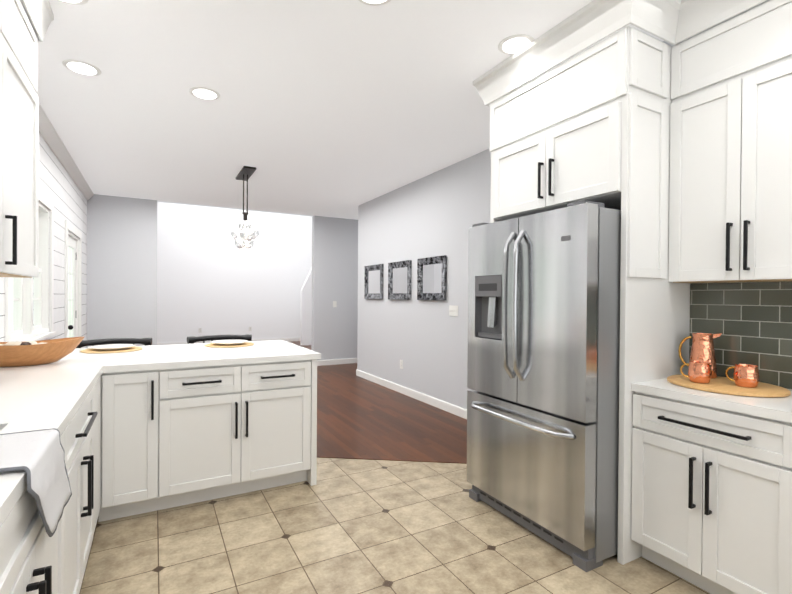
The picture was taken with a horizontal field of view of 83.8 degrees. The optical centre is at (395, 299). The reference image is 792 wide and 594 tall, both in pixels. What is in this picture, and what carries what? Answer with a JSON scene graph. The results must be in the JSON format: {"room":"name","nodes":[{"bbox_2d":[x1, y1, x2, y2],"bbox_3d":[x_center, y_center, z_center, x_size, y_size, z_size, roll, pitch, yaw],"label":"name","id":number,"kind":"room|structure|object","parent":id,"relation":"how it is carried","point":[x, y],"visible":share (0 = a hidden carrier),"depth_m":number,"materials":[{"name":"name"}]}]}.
{"room":"kitchen","nodes":[
{"label":"kitchen","id":0,"kind":"room"},
{"bbox_2d":[0,133,86,347],"bbox_3d":[-2.335,-0.125,2.277,0.140,2.820,10.030,0,0,-29],"label":"wall","id":1,"kind":"structure","parent":0,"point":[59,188],"depth_m":4.72,"materials":[{"name":"white wood"}]},
{"bbox_2d":[0,0,11,275],"bbox_3d":[-1.644,-0.732,1.537,0.352,1.246,0.415,0,0,-29],"label":"upper cabinet","id":2,"kind":"object","parent":1,"relation":"attached to","point":[5,5],"depth_m":1.79,"materials":[{"name":"white paint"}]},
{"bbox_2d":[0,0,38,277],"bbox_3d":[-1.854,-0.736,1.922,0.352,1.246,0.694,0,0,-29],"label":"upper cabinet","id":3,"kind":"object","parent":1,"relation":"attached to","point":[19,173],"depth_m":2.08,"materials":[{"name":"white paint"}]},
{"bbox_2d":[5,190,55,341],"bbox_3d":[-3.041,-0.293,3.616,0.165,1.290,1.560,0,0,-29],"label":"window","id":4,"kind":"structure","parent":1,"relation":"in","point":[19,299],"depth_m":4.12,"materials":[{"name":"white glass"}]},
{"bbox_2d":[21,0,93,199],"bbox_3d":[-2.553,-1.452,3.254,0.405,0.179,7.798,0,0,-29],"label":"crown molding","id":5,"kind":"structure","parent":1,"relation":"attached to","point":[51,137],"depth_m":3.84,"materials":[{"name":"white wood"}]},
{"bbox_2d":[65,220,81,347],"bbox_3d":[-4.029,0.177,5.451,0.177,2.150,1.160,0,0,-29],"label":"patio door","id":6,"kind":"structure","parent":1,"relation":"in","point":[73,285],"depth_m":5.74,"materials":[{"name":"white wood"}]},
{"bbox_2d":[87,194,357,359],"bbox_3d":[-2.326,-0.852,7.912,8.500,4.200,0.140,0,0,-29],"label":"wall","id":7,"kind":"structure","parent":0,"point":[121,267],"depth_m":6.95,"materials":[{"name":"grey paint"}]},
{"bbox_2d":[317,358,356,365],"bbox_3d":[-0.069,1.206,9.092,3.395,0.100,0.035,0,0,-29],"label":"baseboard","id":8,"kind":"structure","parent":7,"relation":"attached to","point":[350,360],"depth_m":8.48,"materials":[{"name":"white wood"}]},
{"bbox_2d":[157,202,311,342],"bbox_3d":[-4.559,-0.895,11.990,8.780,4.200,0.140,0,0,-29],"label":"wall","id":9,"kind":"structure","parent":0,"point":[212,279],"depth_m":11.93,"materials":[{"name":"white paint"}]},
{"bbox_2d":[157,337,299,344],"bbox_3d":[-4.536,1.156,11.935,8.500,0.100,0.014,0,0,-29],"label":"baseboard","id":10,"kind":"structure","parent":9,"relation":"attached to","point":[285,339],"depth_m":12.30,"materials":[{"name":"white wood"}]},
{"bbox_2d":[300,267,311,344],"bbox_3d":[-1.996,-0.777,12.015,1.180,4.000,0.120,0,0,-29],"label":"wall","id":11,"kind":"structure","parent":0,"point":[306,318],"depth_m":11.76,"materials":[{"name":"white paint"}]},
{"bbox_2d":[20,0,663,219],"bbox_3d":[0.697,-1.554,3.922,7.030,0.060,10.030,0,0,-29],"label":"ceiling","id":12,"kind":"structure","parent":0,"point":[345,109],"depth_m":3.28,"materials":[{"name":"paint"}]},
{"bbox_2d":[57,0,88,4],"bbox_3d":[-1.653,-1.525,2.186,0.216,0.006,0.216,0,0,-29],"label":"recessed light","id":13,"kind":"object","parent":12,"relation":"in","point":[76,2],"visible":1,"depth_m":2.26,"materials":[{"name":"white plastic"}]},
{"bbox_2d":[62,59,101,75],"bbox_3d":[-2.083,-1.533,2.930,0.216,0.006,0.216,0,0,-29],"label":"recessed light","id":14,"kind":"object","parent":12,"relation":"in","point":[81,67],"visible":1,"depth_m":2.92,"materials":[{"name":"white plastic"}]},
{"bbox_2d":[189,87,219,99],"bbox_3d":[-1.425,-1.531,3.290,0.216,0.006,0.216,0,0,-29],"label":"recessed light","id":15,"kind":"object","parent":12,"relation":"in","point":[204,93],"visible":1,"depth_m":3.27,"materials":[{"name":"white plastic"}]},
{"bbox_2d":[231,166,258,248],"bbox_3d":[-1.841,-1.082,5.416,0.327,0.939,0.600,0,0,-29],"label":"pendant light","id":16,"kind":"object","parent":12,"relation":"hanging from","point":[245,173],"visible":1,"depth_m":5.39,"materials":[{"name":"black metal"}]},
{"bbox_2d":[358,0,390,5],"bbox_3d":[-0.108,-1.514,2.176,0.216,0.006,0.216,0,0,-29],"label":"recessed light","id":17,"kind":"object","parent":12,"relation":"in","point":[374,2],"visible":1,"depth_m":2.25,"materials":[{"name":"white plastic"}]},
{"bbox_2d":[498,34,534,54],"bbox_3d":[0.716,-1.512,2.627,0.216,0.006,0.216,0,0,-29],"label":"recessed light","id":18,"kind":"object","parent":12,"relation":"in","point":[512,44],"visible":0.9,"depth_m":2.60,"materials":[{"name":"white plastic"}]},
{"bbox_2d":[287,341,466,461],"bbox_3d":[-2.057,1.283,7.406,8.500,0.060,10.625,0,0,-29],"label":"floor","id":19,"kind":"structure","parent":0,"point":[357,416],"depth_m":4.58,"materials":[{"name":"brown wood"}]},
{"bbox_2d":[76,338,151,347],"bbox_3d":[-2.233,0.805,3.461,0.563,0.953,0.566,0,0,-29],"label":"chair","id":20,"kind":"object","parent":19,"relation":"on","point":[143,341],"visible":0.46,"depth_m":3.68,"materials":[{"name":"black paint"}]},
{"bbox_2d":[187,334,251,343],"bbox_3d":[-1.505,0.807,3.859,0.563,0.953,0.566,0,0,-29],"label":"chair","id":21,"kind":"object","parent":19,"relation":"on","point":[194,339],"visible":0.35,"depth_m":4.05,"materials":[{"name":"black paint"}]},
{"bbox_2d":[79,457,709,593],"bbox_3d":[0.496,1.342,1.251,4.130,0.060,5.485,0,0,-29],"label":"floor","id":22,"kind":"structure","parent":0,"point":[353,526],"depth_m":2.31,"materials":[{"name":"beige tile"}]},
{"bbox_2d":[0,503,71,593],"bbox_3d":[-1.153,1.003,0.912,0.621,0.600,0.940,0,0,-29],"label":"base cabinet","id":23,"kind":"object","parent":22,"relation":"on","point":[32,561],"depth_m":1.09,"materials":[{"name":"white paint"}]},
{"bbox_2d":[1,384,95,593],"bbox_3d":[-1.555,0.857,1.648,0.621,0.876,0.857,0,0,-29],"label":"base cabinet","id":24,"kind":"object","parent":22,"relation":"on","point":[78,440],"depth_m":1.77,"materials":[{"name":"white paint"}]},
{"bbox_2d":[0,348,107,526],"bbox_3d":[-1.160,0.406,0.936,0.630,0.038,5.260,0,0,-29],"label":"countertop","id":25,"kind":"structure","parent":24,"relation":"on","point":[45,396],"depth_m":1.73,"materials":[{"name":"white stone"}]},
{"bbox_2d":[0,428,71,536],"bbox_3d":[-1.010,0.508,1.165,0.198,0.269,0.535,0,0,-29],"label":"towel","id":26,"kind":"object","parent":25,"relation":"on","point":[37,456],"visible":1,"depth_m":1.13,"materials":[{"name":"fabric"}]},
{"bbox_2d":[0,337,83,366],"bbox_3d":[-2.088,0.298,2.491,0.534,0.144,0.260,0,0,-29],"label":"bowl","id":27,"kind":"object","parent":25,"relation":"on","point":[25,353],"visible":1,"depth_m":2.46,"materials":[{"name":"brown wood"}]},
{"bbox_2d":[96,372,115,523],"bbox_3d":[-1.807,0.852,2.172,0.682,0.876,0.419,0,0,-29],"label":"base cabinet","id":28,"kind":"object","parent":22,"relation":"on","point":[106,384],"depth_m":2.49,"materials":[{"name":"white paint"}]},
{"bbox_2d":[116,371,143,518],"bbox_3d":[-1.659,0.849,2.822,0.364,0.876,0.620,0,0,-29],"label":"base cabinet","id":29,"kind":"object","parent":22,"relation":"on","point":[137,442],"depth_m":2.55,"materials":[{"name":"white paint"}]},
{"bbox_2d":[144,359,316,512],"bbox_3d":[-1.161,0.850,3.117,1.029,0.876,0.662,0,0,-29],"label":"base cabinet","id":30,"kind":"object","parent":22,"relation":"on","point":[211,432],"depth_m":2.80,"materials":[{"name":"white paint"}]},
{"bbox_2d":[100,340,320,372],"bbox_3d":[-1.334,0.390,3.235,1.272,0.038,1.060,0,0,-29],"label":"countertop","id":31,"kind":"structure","parent":30,"relation":"on","point":[152,357],"depth_m":2.95,"materials":[{"name":"white stone"}]},
{"bbox_2d":[80,346,142,352],"bbox_3d":[-2.042,0.362,3.178,0.380,0.007,0.380,0,0,-29],"label":"placemat","id":32,"kind":"object","parent":31,"relation":"on","point":[129,349],"visible":0.73,"depth_m":3.10,"materials":[{"name":"beige wicker"}]},
{"bbox_2d":[88,344,134,349],"bbox_3d":[-2.042,0.346,3.177,0.284,0.022,0.284,0,0,-29],"label":"plate","id":33,"kind":"object","parent":32,"relation":"on","point":[112,347],"visible":1,"depth_m":3.20,"materials":[{"name":"ceramic"}]},
{"bbox_2d":[204,342,253,347],"bbox_3d":[-1.341,0.364,3.562,0.380,0.007,0.380,0,0,-29],"label":"placemat","id":34,"kind":"object","parent":31,"relation":"on","point":[228,346],"visible":0.65,"depth_m":3.46,"materials":[{"name":"beige wicker"}]},
{"bbox_2d":[211,340,247,344],"bbox_3d":[-1.341,0.349,3.562,0.284,0.022,0.284,0,0,-29],"label":"plate","id":35,"kind":"object","parent":34,"relation":"on","point":[228,342],"visible":1,"depth_m":3.59,"materials":[{"name":"ceramic"}]},
{"bbox_2d":[317,455,466,463],"bbox_3d":[0.409,1.294,3.514,2.549,0.005,0.032,0,0,5],"label":"trim","id":36,"kind":"structure","parent":22,"relation":"on","point":[391,459],"depth_m":3.55,"materials":[{"name":"brown wood"}]},
{"bbox_2d":[467,200,620,571],"bbox_3d":[0.992,0.413,2.663,0.851,1.786,0.910,0,0,-29],"label":"fridge","id":37,"kind":"object","parent":22,"relation":"on","point":[543,373],"visible":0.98,"depth_m":2.29,"materials":[{"name":"metal"}]},
{"bbox_2d":[489,26,690,564],"bbox_3d":[1.117,-0.018,2.724,0.629,2.650,1.017,0,0,-29],"label":"cabinet","id":38,"kind":"object","parent":22,"relation":"on","point":[592,123],"visible":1,"depth_m":2.28,"materials":[{"name":"white paint"}]},
{"bbox_2d":[631,392,774,593],"bbox_3d":[1.568,0.887,2.011,0.516,0.856,0.709,0,0,-29],"label":"base cabinet","id":39,"kind":"object","parent":22,"relation":"on","point":[711,500],"depth_m":1.92,"materials":[{"name":"white paint"}]},
{"bbox_2d":[771,420,791,593],"bbox_3d":[1.865,0.893,1.466,0.516,0.856,0.768,0,0,-29],"label":"base cabinet","id":40,"kind":"object","parent":22,"relation":"on","point":[781,435],"depth_m":1.67,"materials":[{"name":"white paint"}]},
{"bbox_2d":[631,378,791,422],"bbox_3d":[1.866,0.444,1.462,0.524,0.038,1.950,0,0,-29],"label":"countertop","id":41,"kind":"structure","parent":40,"relation":"on","point":[779,408],"depth_m":1.87,"materials":[{"name":"white stone"}]},
{"bbox_2d":[667,375,790,397],"bbox_3d":[1.568,0.409,2.110,0.405,0.018,0.484,0,0,-29],"label":"cutting board","id":42,"kind":"object","parent":41,"relation":"on","point":[722,385],"visible":0.77,"depth_m":2.00,"materials":[{"name":"brown wood"}]},
{"bbox_2d":[680,361,711,383],"bbox_3d":[1.455,0.350,2.140,0.094,0.097,0.127,0,0,-29],"label":"copper mug","id":43,"kind":"object","parent":42,"relation":"on","point":[699,371],"visible":1,"depth_m":2.10,"materials":[{"name":"brown metal"}]},
{"bbox_2d":[678,333,721,378],"bbox_3d":[1.575,0.284,2.286,0.124,0.228,0.169,0,0,-29],"label":"copper pitcher","id":44,"kind":"object","parent":42,"relation":"on","point":[702,347],"visible":0.73,"depth_m":2.24,"materials":[{"name":"brown metal"}]},
{"bbox_2d":[725,364,758,387],"bbox_3d":[1.603,0.351,2.046,0.094,0.097,0.129,0,0,-29],"label":"copper mug","id":45,"kind":"object","parent":42,"relation":"on","point":[746,375],"visible":1,"depth_m":2.00,"materials":[{"name":"brown metal"}]},
{"bbox_2d":[357,148,490,408],"bbox_3d":[0.469,-0.126,5.465,0.140,2.820,4.350,0,0,-29],"label":"wall","id":46,"kind":"structure","parent":0,"point":[441,212],"depth_m":5.53,"materials":[{"name":"grey paint"}]},
{"bbox_2d":[364,264,383,298],"bbox_3d":[-0.344,-0.266,6.768,0.032,0.520,0.600,0,0,-29],"label":"mirror","id":47,"kind":"object","parent":46,"relation":"attached to","point":[373,282],"visible":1,"depth_m":6.76,"materials":[{"name":"clear glass"}]},
{"bbox_2d":[388,260,411,299],"bbox_3d":[0.045,-0.258,6.058,0.032,0.520,0.600,0,0,-29],"label":"mirror","id":48,"kind":"object","parent":46,"relation":"attached to","point":[399,280],"visible":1,"depth_m":6.04,"materials":[{"name":"clear glass"}]},
{"bbox_2d":[356,369,466,418],"bbox_3d":[0.385,1.233,5.447,0.014,0.100,4.355,0,0,-29],"label":"baseboard","id":49,"kind":"structure","parent":46,"relation":"attached to","point":[444,405],"depth_m":5.64,"materials":[{"name":"white wood"}]},
{"bbox_2d":[417,255,446,299],"bbox_3d":[0.429,-0.251,5.356,0.032,0.520,0.600,0,0,-29],"label":"mirror","id":50,"kind":"object","parent":46,"relation":"attached to","point":[431,278],"visible":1,"depth_m":5.35,"materials":[{"name":"clear glass"}]},
{"bbox_2d":[449,305,457,315],"bbox_3d":[0.648,0.128,4.978,0.011,0.118,0.165,0,0,-29],"label":"light switch","id":51,"kind":"object","parent":46,"relation":"attached to","point":[453,310],"visible":1,"depth_m":4.98,"materials":[{"name":"white plastic"}]},
{"bbox_2d":[663,0,789,283],"bbox_3d":[2.385,-0.087,1.589,0.500,2.820,4.290,0,0,-29],"label":"wall","id":52,"kind":"structure","parent":0,"point":[697,34],"depth_m":2.33,"materials":[{"name":"grey paint"}]},
{"bbox_2d":[668,0,791,282],"bbox_3d":[1.708,-0.712,2.071,0.222,1.246,0.708,0,0,-29],"label":"upper cabinet","id":53,"kind":"object","parent":52,"relation":"attached to","point":[730,201],"visible":1,"depth_m":2.06,"materials":[{"name":"white paint"}]},
{"bbox_2d":[472,0,766,106],"bbox_3d":[1.398,-1.417,2.182,0.663,0.178,2.396,0,0,-29],"label":"crown molding","id":54,"kind":"structure","parent":53,"relation":"attached to","point":[672,22],"depth_m":2.26,"materials":[{"name":"white paint"}]},
{"bbox_2d":[689,281,791,389],"bbox_3d":[2.093,0.173,1.583,0.010,0.503,1.950,0,0,-29],"label":"backsplash","id":55,"kind":"structure","parent":52,"relation":"attached to","point":[751,322],"depth_m":2.19,"materials":[{"name":"tile"}]}
]}

